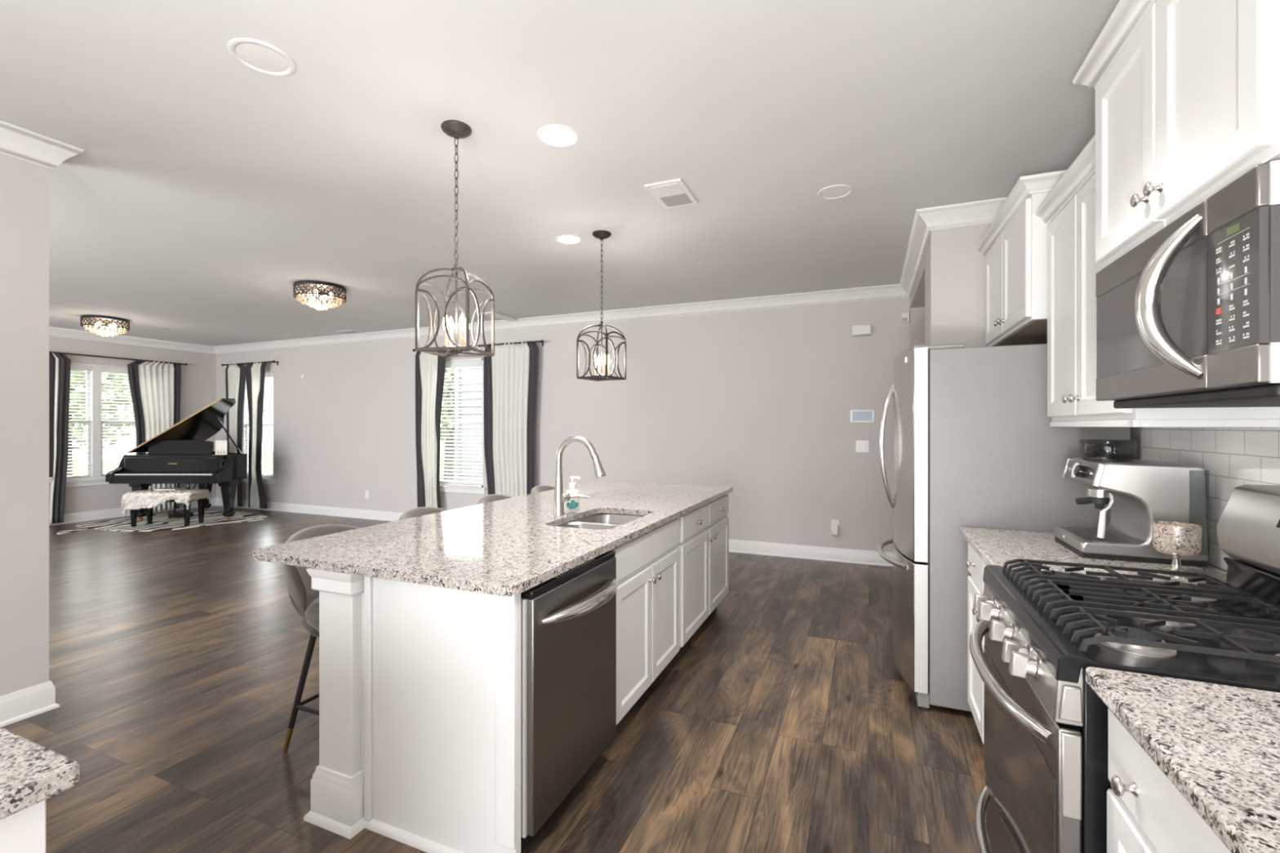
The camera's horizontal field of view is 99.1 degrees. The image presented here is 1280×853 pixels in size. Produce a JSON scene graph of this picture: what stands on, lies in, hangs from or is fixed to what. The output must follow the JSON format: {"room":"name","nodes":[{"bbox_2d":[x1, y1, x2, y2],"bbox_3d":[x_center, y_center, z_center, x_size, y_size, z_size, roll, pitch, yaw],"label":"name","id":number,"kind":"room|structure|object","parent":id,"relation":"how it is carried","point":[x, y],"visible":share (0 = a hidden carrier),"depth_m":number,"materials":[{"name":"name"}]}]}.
{"room":"kitchen","nodes":[
{"label":"kitchen","id":0,"kind":"room"},
{"bbox_2d":[0,153,48,696],"bbox_3d":[-3.748,0.003,0.811,0.120,2.765,4.098,0,0,23],"label":"wall partition","id":1,"kind":"structure","parent":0,"point":[24,185],"depth_m":2.60,"materials":[{"name":"paint"}]},
{"bbox_2d":[0,680,59,727],"bbox_3d":[-3.742,1.318,0.824,0.176,0.134,4.126,0,0,23],"label":"baseboard","id":2,"kind":"structure","parent":1,"relation":"attached to","point":[25,703],"depth_m":2.60,"materials":[{"name":"white wood"}]},
{"bbox_2d":[0,120,84,170],"bbox_3d":[-3.730,-1.321,0.855,0.308,0.118,4.192,0,0,23],"label":"trim","id":3,"kind":"structure","parent":1,"relation":"attached to","point":[15,142],"depth_m":2.59,"materials":[{"name":"white wood"}]},
{"bbox_2d":[48,335,216,514],"bbox_3d":[-9.184,0.003,5.586,0.140,2.765,8.700,0,0,23],"label":"wall","id":4,"kind":"structure","parent":0,"point":[198,377],"depth_m":8.43,"materials":[{"name":"paint"}]},
{"bbox_2d":[66,362,134,487],"bbox_3d":[-8.095,-0.020,8.112,0.155,1.790,1.900,0,0,23],"label":"window","id":5,"kind":"structure","parent":4,"relation":"in","point":[96,478],"depth_m":8.07,"materials":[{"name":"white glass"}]},
{"bbox_2d":[48,364,92,478],"bbox_3d":[-8.266,-0.052,7.685,0.054,1.664,0.815,0,0,23],"label":"window blind","id":6,"kind":"object","parent":5,"relation":"attached to","point":[74,367],"visible":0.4,"depth_m":7.94,"materials":[{"name":"white plastic"}]},
{"bbox_2d":[101,367,136,475],"bbox_3d":[-7.911,-0.052,8.533,0.054,1.664,0.815,0,0,23],"label":"window blind","id":7,"kind":"object","parent":5,"relation":"attached to","point":[109,370],"visible":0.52,"depth_m":8.32,"materials":[{"name":"white plastic"}]},
{"bbox_2d":[48,351,187,365],"bbox_3d":[-8.001,-1.010,8.083,0.119,0.070,2.202,0,0,23],"label":"curtain rod","id":8,"kind":"object","parent":4,"relation":"attached to","point":[180,364],"visible":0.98,"depth_m":8.16,"materials":[{"name":"black metal"}]},
{"bbox_2d":[48,351,71,524],"bbox_3d":[-8.181,0.160,7.551,0.056,2.391,0.462,0,0,23],"label":"curtain","id":9,"kind":"object","parent":8,"relation":"hanging from","point":[60,365],"visible":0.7,"depth_m":7.64,"materials":[{"name":"white fabric"}]},
{"bbox_2d":[127,359,180,511],"bbox_3d":[-7.708,0.160,8.682,0.057,2.391,0.710,0,0,23],"label":"curtain","id":10,"kind":"object","parent":8,"relation":"hanging from","point":[154,387],"visible":0.53,"depth_m":8.67,"materials":[{"name":"white fabric"}]},
{"bbox_2d":[48,497,216,525],"bbox_3d":[-9.107,1.318,5.554,0.028,0.134,8.700,0,0,23],"label":"baseboard","id":11,"kind":"structure","parent":4,"relation":"attached to","point":[112,513],"depth_m":8.12,"materials":[{"name":"white wood"}]},
{"bbox_2d":[1,505,993,852],"bbox_3d":[-3.752,1.435,3.309,11.940,0.100,9.000,0,0,23],"label":"floor","id":12,"kind":"structure","parent":0,"point":[788,721],"depth_m":2.52,"materials":[{"name":"laminate"}]},
{"bbox_2d":[0,800,45,852],"bbox_3d":[-1.606,0.944,0.499,1.253,0.882,1.078,0,0,23],"label":"base cabinet","id":13,"kind":"object","parent":12,"relation":"on","point":[24,831],"visible":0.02,"depth_m":0.73,"materials":[{"name":"white wood"}]},
{"bbox_2d":[0,726,79,820],"bbox_3d":[-1.620,0.487,0.492,1.332,0.032,1.154,0,0,23],"label":"countertop","id":14,"kind":"structure","parent":13,"relation":"on","point":[31,773],"depth_m":0.75,"materials":[{"name":"stone"}]},
{"bbox_2d":[55,510,267,534],"bbox_3d":[-6.895,1.381,7.927,1.856,0.007,2.193,0,0,41],"label":"rug","id":15,"kind":"object","parent":12,"relation":"on","point":[160,522],"visible":0.94,"depth_m":7.77,"materials":[{"name":"fabric"}]},
{"bbox_2d":[129,498,204,526],"bbox_3d":[-6.590,1.157,7.621,0.800,0.440,0.360,0,0,-3],"label":"piano bench","id":16,"kind":"object","parent":15,"relation":"on","point":[201,502],"visible":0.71,"depth_m":7.53,"materials":[{"name":"paint"}]},
{"bbox_2d":[119,488,213,518],"bbox_3d":[-6.588,1.063,7.613,0.954,0.372,0.537,0,0,-3],"label":"sheepskin throw","id":17,"kind":"object","parent":16,"relation":"on","point":[138,500],"visible":0.98,"depth_m":7.41,"materials":[{"name":"white fur"}]},
{"bbox_2d":[153,487,186,490],"bbox_3d":[-6.682,0.896,7.756,0.290,0.022,0.200,0,0,-3],"label":"book","id":18,"kind":"object","parent":17,"relation":"on","point":[164,488],"visible":0.92,"depth_m":7.73,"materials":[{"name":"white paper"}]},
{"bbox_2d":[105,398,247,520],"bbox_3d":[-6.650,0.484,8.276,1.560,1.786,1.392,0,0,0],"label":"grand piano","id":19,"kind":"object","parent":15,"relation":"on","point":[180,454],"visible":0.91,"depth_m":7.90,"materials":[{"name":"paint"}]},
{"bbox_2d":[215,440,227,454],"bbox_3d":[-6.090,0.314,7.936,0.170,0.210,0.012,0,0,0],"label":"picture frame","id":20,"kind":"object","parent":19,"relation":"on","point":[221,446],"visible":0.9,"depth_m":7.93,"materials":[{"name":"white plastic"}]},
{"bbox_2d":[282,524,359,753],"bbox_3d":[-1.259,0.924,2.426,0.551,0.926,0.539,0,0,23],"label":"bar stool","id":21,"kind":"object","parent":12,"relation":"on","point":[304,600],"visible":0.34,"depth_m":2.32,"materials":[{"name":"grey fabric"}]},
{"bbox_2d":[398,506,448,519],"bbox_3d":[-1.023,0.924,2.988,0.551,0.926,0.539,0,0,23],"label":"bar stool","id":22,"kind":"object","parent":12,"relation":"on","point":[420,511],"visible":0.05,"depth_m":3.08,"materials":[{"name":"grey fabric"}]},
{"bbox_2d":[476,493,512,504],"bbox_3d":[-0.779,0.924,3.569,0.551,0.926,0.539,0,0,23],"label":"bar stool","id":23,"kind":"object","parent":12,"relation":"on","point":[488,498],"visible":0.08,"depth_m":3.67,"materials":[{"name":"grey fabric"}]},
{"bbox_2d":[302,520,716,852],"bbox_3d":[-0.252,0.944,3.050,0.844,0.882,2.809,0,0,23],"label":"kitchen island","id":24,"kind":"object","parent":12,"relation":"on","point":[420,685],"visible":0.59,"depth_m":1.81,"materials":[{"name":"white wood"}]},
{"bbox_2d":[252,480,733,596],"bbox_3d":[-0.379,0.487,3.147,1.203,0.032,2.850,0,0,23],"label":"island countertop","id":25,"kind":"structure","parent":24,"relation":"on","point":[514,545],"depth_m":2.26,"materials":[{"name":"stone"}]},
{"bbox_2d":[565,476,580,510],"bbox_3d":[-0.380,0.378,3.085,0.079,0.186,0.080,0,0,23],"label":"soap bottle","id":26,"kind":"object","parent":25,"relation":"on","point":[574,503],"visible":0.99,"depth_m":3.06,"materials":[{"name":"white plastic"}]},
{"bbox_2d":[566,499,578,509],"bbox_3d":[-0.380,0.439,3.055,0.068,0.055,0.020,0,0,-2],"label":"print","id":27,"kind":"object","parent":26,"relation":"attached to","point":[573,504],"depth_m":3.05},
{"bbox_2d":[553,435,605,515],"bbox_3d":[-0.308,0.261,2.878,0.305,0.420,0.110,0,0,23],"label":"faucet","id":28,"kind":"object","parent":25,"relation":"on","point":[559,497],"visible":1,"depth_m":2.88,"materials":[{"name":"silver metal"}]},
{"bbox_2d":[556,513,643,529],"bbox_3d":[-0.190,0.593,2.818,0.400,0.180,0.660,0,0,23],"label":"sink","id":29,"kind":"object","parent":25,"relation":"in","point":[597,521],"visible":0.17,"depth_m":3.09,"materials":[{"name":"silver metal"}]},
{"bbox_2d":[611,518,679,724],"bbox_3d":[-0.227,0.894,2.809,0.688,0.782,0.890,0,0,23],"label":"base cabinet","id":30,"kind":"object","parent":24,"relation":"attached to","point":[647,565],"visible":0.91,"depth_m":2.62,"materials":[{"name":"white wood"}]},
{"bbox_2d":[677,493,728,648],"bbox_3d":[0.174,0.894,3.767,0.688,0.782,1.178,0,0,23],"label":"base cabinet","id":31,"kind":"object","parent":24,"relation":"attached to","point":[703,546],"visible":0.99,"depth_m":3.51,"materials":[{"name":"white wood"}]},
{"bbox_2d":[531,485,555,493],"bbox_3d":[-0.543,0.924,4.132,0.551,0.926,0.539,0,0,23],"label":"bar stool","id":32,"kind":"object","parent":12,"relation":"on","point":[539,488],"visible":0.1,"depth_m":4.23,"materials":[{"name":"grey fabric"}]},
{"bbox_2d":[520,550,617,852],"bbox_3d":[-0.475,0.949,2.086,0.751,0.872,0.631,0,0,23],"label":"dishwasher","id":33,"kind":"object","parent":12,"relation":"on","point":[568,620],"visible":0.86,"depth_m":1.86,"materials":[{"name":"silver metal"}]},
{"bbox_2d":[965,543,986,743],"bbox_3d":[1.649,0.944,2.049,0.682,0.882,0.805,0,0,23],"label":"base cabinet","id":34,"kind":"object","parent":12,"relation":"on","point":[975,565],"visible":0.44,"depth_m":2.37,"materials":[{"name":"white wood"}]},
{"bbox_2d":[960,527,1226,584],"bbox_3d":[1.651,0.487,2.046,0.681,0.032,0.819,0,0,23],"label":"countertop","id":35,"kind":"structure","parent":34,"relation":"on","point":[997,547],"depth_m":2.01,"materials":[{"name":"stone"}]},
{"bbox_2d":[1053,439,1208,567],"bbox_3d":[1.794,0.262,2.031,0.346,0.419,0.340,0,0,23],"label":"espresso machine","id":36,"kind":"object","parent":35,"relation":"on","point":[1138,493],"visible":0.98,"depth_m":1.91,"materials":[{"name":"silver metal"}]},
{"bbox_2d":[1053,527,1084,551],"bbox_3d":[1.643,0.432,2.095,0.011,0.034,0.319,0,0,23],"label":"drip tray","id":37,"kind":"object","parent":36,"relation":"on","point":[1069,539],"depth_m":2.08,"materials":[{"name":"silver metal"}]},
{"bbox_2d":[1151,520,1201,578],"bbox_3d":[1.702,0.391,1.732,0.113,0.160,0.113,0,0,23],"label":"candle holder","id":38,"kind":"object","parent":35,"relation":"on","point":[1176,539],"visible":0.91,"depth_m":1.70,"materials":[{"name":"silver metal"}]},
{"bbox_2d":[1161,524,1190,527],"bbox_3d":[1.702,0.356,1.732,0.101,0.070,0.101,0,0,23],"label":"candle","id":39,"kind":"object","parent":38,"relation":"on","point":[1162,525],"depth_m":1.75,"materials":[{"name":"beige wax"}]},
{"bbox_2d":[1151,520,1201,555],"bbox_3d":[1.702,0.358,1.732,0.113,0.094,0.113,0,0,23],"label":"bowl","id":40,"kind":"object","parent":38,"relation":"on","point":[1173,538],"depth_m":1.70,"materials":[{"name":"white glass"}]},
{"bbox_2d":[877,343,1130,711],"bbox_3d":[1.830,0.492,2.956,0.992,1.785,0.912,0,0,23],"label":"refrigerator","id":41,"kind":"object","parent":12,"relation":"on","point":[975,446],"visible":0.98,"depth_m":2.60,"materials":[{"name":"silver metal"}]},
{"bbox_2d":[968,484,1279,852],"bbox_3d":[1.279,0.775,1.332,0.792,1.220,0.774,0,0,23],"label":"gas range","id":42,"kind":"object","parent":12,"relation":"on","point":[1048,783],"visible":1,"depth_m":1.28,"materials":[{"name":"silver metal"}]},
{"bbox_2d":[982,564,1279,692],"bbox_3d":[1.263,0.485,1.340,0.597,0.057,0.772,0,0,23],"label":"cooktop","id":43,"kind":"object","parent":42,"relation":"in","point":[1054,645],"depth_m":1.16,"materials":[{"name":"black metal"}]},
{"bbox_2d":[1106,707,1231,852],"bbox_3d":[0.998,0.944,0.495,0.682,0.882,0.965,0,0,23],"label":"base cabinet","id":44,"kind":"object","parent":12,"relation":"on","point":[1146,813],"visible":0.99,"depth_m":0.91,"materials":[{"name":"white wood"}]},
{"bbox_2d":[1085,666,1279,852],"bbox_3d":[0.996,0.487,0.483,0.681,0.032,1.002,0,0,23],"label":"countertop","id":45,"kind":"structure","parent":44,"relation":"on","point":[1218,745],"depth_m":0.82,"materials":[{"name":"stone"}]},
{"bbox_2d":[0,0,1119,346],"bbox_3d":[-3.752,-1.440,3.309,11.940,0.120,9.000,0,0,23],"label":"ceiling","id":46,"kind":"structure","parent":0,"point":[205,184],"depth_m":2.67,"materials":[{"name":"paint"}]},
{"bbox_2d":[80,315,129,337],"bbox_3d":[-6.849,-1.261,6.993,0.454,0.239,0.454,0,0,23],"label":"crystal ceiling light","id":47,"kind":"object","parent":46,"relation":"attached to","point":[98,319],"visible":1,"depth_m":6.91,"materials":[{"name":"white"}]},
{"bbox_2d":[173,340,202,343],"bbox_3d":[-7.385,-1.374,8.920,0.160,0.012,0.320,0,0,23],"label":"ceiling vent","id":48,"kind":"object","parent":46,"relation":"in","point":[184,341],"visible":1,"depth_m":8.90,"materials":[{"name":"grey plastic"}]},
{"bbox_2d":[226,37,295,76],"bbox_3d":[-1.415,-1.377,2.044,0.210,0.007,0.210,0,0,23],"label":"recessed light","id":49,"kind":"object","parent":46,"relation":"in","point":[259,56],"visible":1,"depth_m":2.04,"materials":[{"name":"white plastic"}]},
{"bbox_2d":[293,280,346,310],"bbox_3d":[-3.154,-1.261,5.383,0.454,0.239,0.454,0,0,23],"label":"crystal ceiling light","id":50,"kind":"object","parent":46,"relation":"attached to","point":[311,288],"visible":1,"depth_m":5.28,"materials":[{"name":"brown metal"}]},
{"bbox_2d":[336,329,363,333],"bbox_3d":[-4.233,-1.374,7.956,0.340,0.012,0.180,0,0,23],"label":"ceiling vent","id":51,"kind":"object","parent":46,"relation":"in","point":[348,331],"visible":1,"depth_m":7.92,"materials":[{"name":"grey plastic"}]},
{"bbox_2d":[414,120,494,357],"bbox_3d":[-0.850,-0.854,2.525,0.258,1.052,0.256,0,0,11],"label":"lantern pendant","id":52,"kind":"object","parent":46,"relation":"hanging from","point":[455,129],"visible":1,"depth_m":2.50,"materials":[{"name":"grey metal"}]},
{"bbox_2d":[480,311,517,320],"bbox_3d":[-1.759,-1.369,6.859,0.249,0.018,0.570,0,0,23],"label":"ceiling vent","id":53,"kind":"object","parent":46,"relation":"in","point":[497,315],"visible":0.74,"depth_m":6.76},
{"bbox_2d":[537,124,579,147],"bbox_3d":[-0.388,-1.377,2.596,0.200,0.007,0.200,0,0,23],"label":"recessed light","id":54,"kind":"object","parent":46,"relation":"in","point":[553,135],"visible":1,"depth_m":2.59,"materials":[{"name":"white plastic"}]},
{"bbox_2d":[555,234,582,244],"bbox_3d":[-0.526,-1.377,4.031,0.200,0.007,0.200,0,0,23],"label":"recessed light","id":55,"kind":"object","parent":46,"relation":"in","point":[566,238],"visible":1,"depth_m":4.03,"materials":[{"name":"white plastic"}]},
{"bbox_2d":[576,230,626,381],"bbox_3d":[-0.274,-0.854,3.910,0.258,1.052,0.256,0,0,30],"label":"lantern pendant","id":56,"kind":"object","parent":46,"relation":"hanging from","point":[599,234],"visible":1,"depth_m":3.88,"materials":[{"name":"brown metal"}]},
{"bbox_2d":[644,178,698,208],"bbox_3d":[0.192,-1.373,3.238,0.220,0.014,0.350,0,0,23],"label":"ceiling vent","id":57,"kind":"object","parent":46,"relation":"in","point":[671,193],"visible":1,"depth_m":3.21,"materials":[{"name":"grey plastic"}]},
{"bbox_2d":[659,193,692,207],"bbox_3d":[0.220,-1.367,3.304,0.160,0.002,0.145,0,0,23],"label":"grille","id":58,"kind":"object","parent":57,"relation":"attached to","point":[677,199],"depth_m":3.30,"materials":[{"name":"grey plastic"}]},
{"bbox_2d":[817,184,853,199],"bbox_3d":[1.151,-1.377,3.217,0.200,0.007,0.200,0,0,23],"label":"recessed light","id":59,"kind":"object","parent":46,"relation":"in","point":[838,191],"visible":1,"depth_m":3.21,"materials":[{"name":"white plastic"}]},
{"bbox_2d":[216,297,909,552],"bbox_3d":[-2.043,0.003,7.385,11.940,2.765,0.140,0,0,23],"label":"wall","id":60,"kind":"structure","parent":0,"point":[758,403],"depth_m":6.27,"materials":[{"name":"paint"}]},
{"bbox_2d":[221,360,278,366],"bbox_3d":[-6.523,-1.030,9.127,1.352,0.070,0.119,0,0,23],"label":"curtain rod","id":61,"kind":"object","parent":60,"relation":"attached to","point":[273,361],"visible":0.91,"depth_m":9.02,"materials":[{"name":"black metal"}]},
{"bbox_2d":[225,363,245,506],"bbox_3d":[-6.810,0.149,9.205,0.519,2.411,0.062,0,0,23],"label":"curtain","id":62,"kind":"object","parent":61,"relation":"hanging from","point":[235,375],"visible":0.67,"depth_m":9.19,"materials":[{"name":"white fabric"}]},
{"bbox_2d":[245,361,266,509],"bbox_3d":[-6.320,0.150,8.999,0.520,2.411,0.060,0,0,23],"label":"curtain","id":63,"kind":"object","parent":61,"relation":"hanging from","point":[255,372],"visible":1,"depth_m":9.00,"materials":[{"name":"white fabric"}]},
{"bbox_2d":[242,370,275,484],"bbox_3d":[-6.383,0.020,9.175,0.910,1.870,0.155,0,0,23],"label":"window","id":64,"kind":"structure","parent":60,"relation":"in","point":[266,480],"depth_m":9.24,"materials":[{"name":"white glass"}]},
{"bbox_2d":[244,372,272,476],"bbox_3d":[-6.386,-0.012,9.168,0.746,1.744,0.054,0,0,23],"label":"window blind","id":65,"kind":"object","parent":64,"relation":"attached to","point":[268,375],"visible":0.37,"depth_m":9.08,"materials":[{"name":"white plastic"}]},
{"bbox_2d":[364,490,368,498],"bbox_3d":[-4.082,1.023,8.159,0.075,0.120,0.008,0,0,23],"label":"wall outlet","id":66,"kind":"object","parent":60,"relation":"attached to","point":[366,492],"visible":1,"depth_m":8.16,"materials":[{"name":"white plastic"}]},
{"bbox_2d":[440,358,486,494],"bbox_3d":[-2.533,0.000,7.560,1.060,1.830,0.155,0,0,23],"label":"window","id":67,"kind":"structure","parent":60,"relation":"in","point":[449,486],"depth_m":7.43,"materials":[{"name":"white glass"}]},
{"bbox_2d":[440,360,481,484],"bbox_3d":[-2.536,-0.032,7.553,0.896,1.704,0.054,0,0,23],"label":"window blind","id":68,"kind":"object","parent":67,"relation":"attached to","point":[473,364],"visible":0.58,"depth_m":7.51,"materials":[{"name":"white plastic"}]},
{"bbox_2d":[412,339,543,351],"bbox_3d":[-2.193,-1.052,7.311,2.142,0.070,0.119,0,0,23],"label":"curtain rod","id":69,"kind":"object","parent":60,"relation":"attached to","point":[541,340],"visible":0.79,"depth_m":7.01,"materials":[{"name":"black metal"}]},
{"bbox_2d":[415,351,445,508],"bbox_3d":[-2.901,0.137,7.566,0.540,2.436,0.049,0,0,23],"label":"curtain","id":70,"kind":"object","parent":69,"relation":"hanging from","point":[429,368],"visible":0.83,"depth_m":7.58,"materials":[{"name":"white fabric"}]},
{"bbox_2d":[483,341,537,497],"bbox_3d":[-1.683,0.137,7.055,0.841,2.436,0.048,0,0,23],"label":"curtain","id":71,"kind":"object","parent":69,"relation":"hanging from","point":[509,375],"visible":0.76,"depth_m":7.05,"materials":[{"name":"white fabric"}]},
{"bbox_2d":[215,497,893,566],"bbox_3d":[-2.415,1.318,7.416,10.930,0.134,0.090,0,0,23],"label":"baseboard","id":72,"kind":"structure","parent":60,"relation":"attached to","point":[807,552],"depth_m":5.89,"materials":[{"name":"white wood"}]},
{"bbox_2d":[48,133,1095,354],"bbox_3d":[-3.752,-1.321,3.309,11.640,0.118,8.700,0,0,23],"label":"trim","id":73,"kind":"structure","parent":60,"relation":"attached to","point":[926,220],"depth_m":6.13,"materials":[{"name":"white wood"}]},
{"bbox_2d":[831,519,839,531],"bbox_3d":[2.004,1.020,5.607,0.075,0.120,0.008,0,0,23],"label":"wall outlet","id":74,"kind":"object","parent":60,"relation":"attached to","point":[834,522],"visible":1,"depth_m":5.61,"materials":[{"name":"white plastic"}]},
{"bbox_2d":[831,524,838,536],"bbox_3d":[1.998,1.067,5.582,0.057,0.113,0.042,0,0,23],"label":"night light","id":75,"kind":"object","parent":74,"relation":"attached to","point":[834,527],"visible":1,"depth_m":5.57,"materials":[{"name":"white plastic"}]},
{"bbox_2d":[849,409,874,422],"bbox_3d":[2.242,-0.100,5.507,0.225,0.125,0.008,0,0,23],"label":"control panel","id":76,"kind":"object","parent":60,"relation":"attached to","point":[855,415],"visible":1,"depth_m":5.50,"materials":[{"name":"white plastic"}]},
{"bbox_2d":[852,324,871,336],"bbox_3d":[2.232,-0.966,5.491,0.180,0.109,0.045,0,0,23],"label":"door chime","id":77,"kind":"object","parent":60,"relation":"attached to","point":[866,329],"visible":1,"depth_m":5.47,"materials":[{"name":"white plastic"}]},
{"bbox_2d":[855,440,869,452],"bbox_3d":[2.243,0.205,5.503,0.125,0.120,0.016,0,0,23],"label":"light switch","id":78,"kind":"object","parent":60,"relation":"attached to","point":[860,446],"visible":1,"depth_m":5.50,"materials":[{"name":"white plastic"}]},
{"bbox_2d":[900,312,909,323],"bbox_3d":[2.591,-1.060,5.337,0.078,0.090,0.052,0,0,23],"label":"sensor","id":79,"kind":"object","parent":60,"relation":"attached to","point":[904,317],"visible":1,"depth_m":5.32,"materials":[{"name":"white plastic"}]},
{"bbox_2d":[909,238,928,349],"bbox_3d":[2.358,0.003,4.460,0.160,2.765,1.850,0,0,23],"label":"wall","id":80,"kind":"structure","parent":0,"point":[919,296],"depth_m":4.86,"materials":[{"name":"paint"}]},
{"bbox_2d":[928,223,991,347],"bbox_3d":[2.231,0.003,3.445,0.710,2.765,0.120,0,0,23],"label":"wall","id":81,"kind":"structure","parent":0,"point":[957,269],"depth_m":3.47,"materials":[{"name":"paint"}]},
{"bbox_2d":[1130,426,1226,571],"bbox_3d":[1.670,0.003,1.035,0.120,2.765,8.700,0,0,23],"label":"wall","id":82,"kind":"structure","parent":0,"point":[1135,432],"depth_m":2.37,"materials":[{"name":"paint"}]},
{"bbox_2d":[976,169,1067,346],"bbox_3d":[2.122,-0.799,2.856,0.456,0.634,1.088,0,0,23],"label":"upper cabinet","id":83,"kind":"object","parent":82,"relation":"attached to","point":[1014,246],"visible":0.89,"depth_m":2.67,"materials":[{"name":"white wood"}]},
{"bbox_2d":[1034,134,1279,426],"bbox_3d":[1.792,-0.481,1.995,0.379,0.969,0.946,0,0,23],"label":"upper cabinet","id":84,"kind":"object","parent":82,"relation":"attached to","point":[1068,211],"visible":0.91,"depth_m":2.03,"materials":[{"name":"white wood"}]},
{"bbox_2d":[1071,0,1279,269],"bbox_3d":[1.435,-0.798,1.253,0.464,0.635,0.918,0,0,23],"label":"upper cabinet","id":85,"kind":"object","parent":82,"relation":"attached to","point":[1188,91],"visible":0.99,"depth_m":1.26,"materials":[{"name":"white wood"}]},
{"bbox_2d":[1095,159,1279,408],"bbox_3d":[1.418,-0.265,1.267,0.506,0.424,0.766,0,0,23],"label":"microwave","id":86,"kind":"object","parent":85,"relation":"attached to","point":[1188,317],"visible":1,"depth_m":1.16,"materials":[{"name":"silver metal"}]},
{"bbox_2d":[1141,418,1279,570],"bbox_3d":[1.606,0.197,1.048,0.008,0.544,2.775,0,0,23],"label":"backsplash","id":87,"kind":"structure","parent":82,"relation":"attached to","point":[1231,457],"depth_m":1.81,"materials":[{"name":"tile"}]},
{"label":"outside","id":88,"kind":"structure","parent":0,"visible":0},
{"bbox_2d":[72,446,454,479],"bbox_3d":[-5.355,1.935,13.089,60.000,0.100,60.000,0,0,23],"label":"ground","id":89,"kind":"structure","parent":88,"point":[441,450],"depth_m":26.53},
{"bbox_2d":[66,369,134,475],"bbox_3d":[-13.175,-0.441,12.502,4.065,4.665,4.054,0,0,23],"label":"tree","id":90,"kind":"object","parent":89,"relation":"on","point":[71,373],"visible":0.1,"depth_m":12.45,"materials":[{"name":"green plant"}]},
{"bbox_2d":[124,378,266,420],"bbox_3d":[-14.703,-0.230,18.079,3.915,4.244,3.887,0,0,23],"label":"tree","id":91,"kind":"object","parent":89,"relation":"on","point":[129,392],"visible":0.02,"depth_m":16.41,"materials":[{"name":"green plant"}]},
{"bbox_2d":[440,368,454,479],"bbox_3d":[-6.023,-0.580,17.159,3.458,4.942,3.464,0,0,23],"label":"tree","id":92,"kind":"object","parent":89,"relation":"on","point":[450,371],"visible":0.02,"depth_m":17.01,"materials":[{"name":"green plant"}]},
{"bbox_2d":[454,366,481,481],"bbox_3d":[0.256,-1.965,12.634,8.100,7.700,5.300,0,0,23],"label":"house","id":93,"kind":"structure","parent":89,"relation":"on","point":[466,370],"depth_m":11.86,"materials":[{"name":"white"}]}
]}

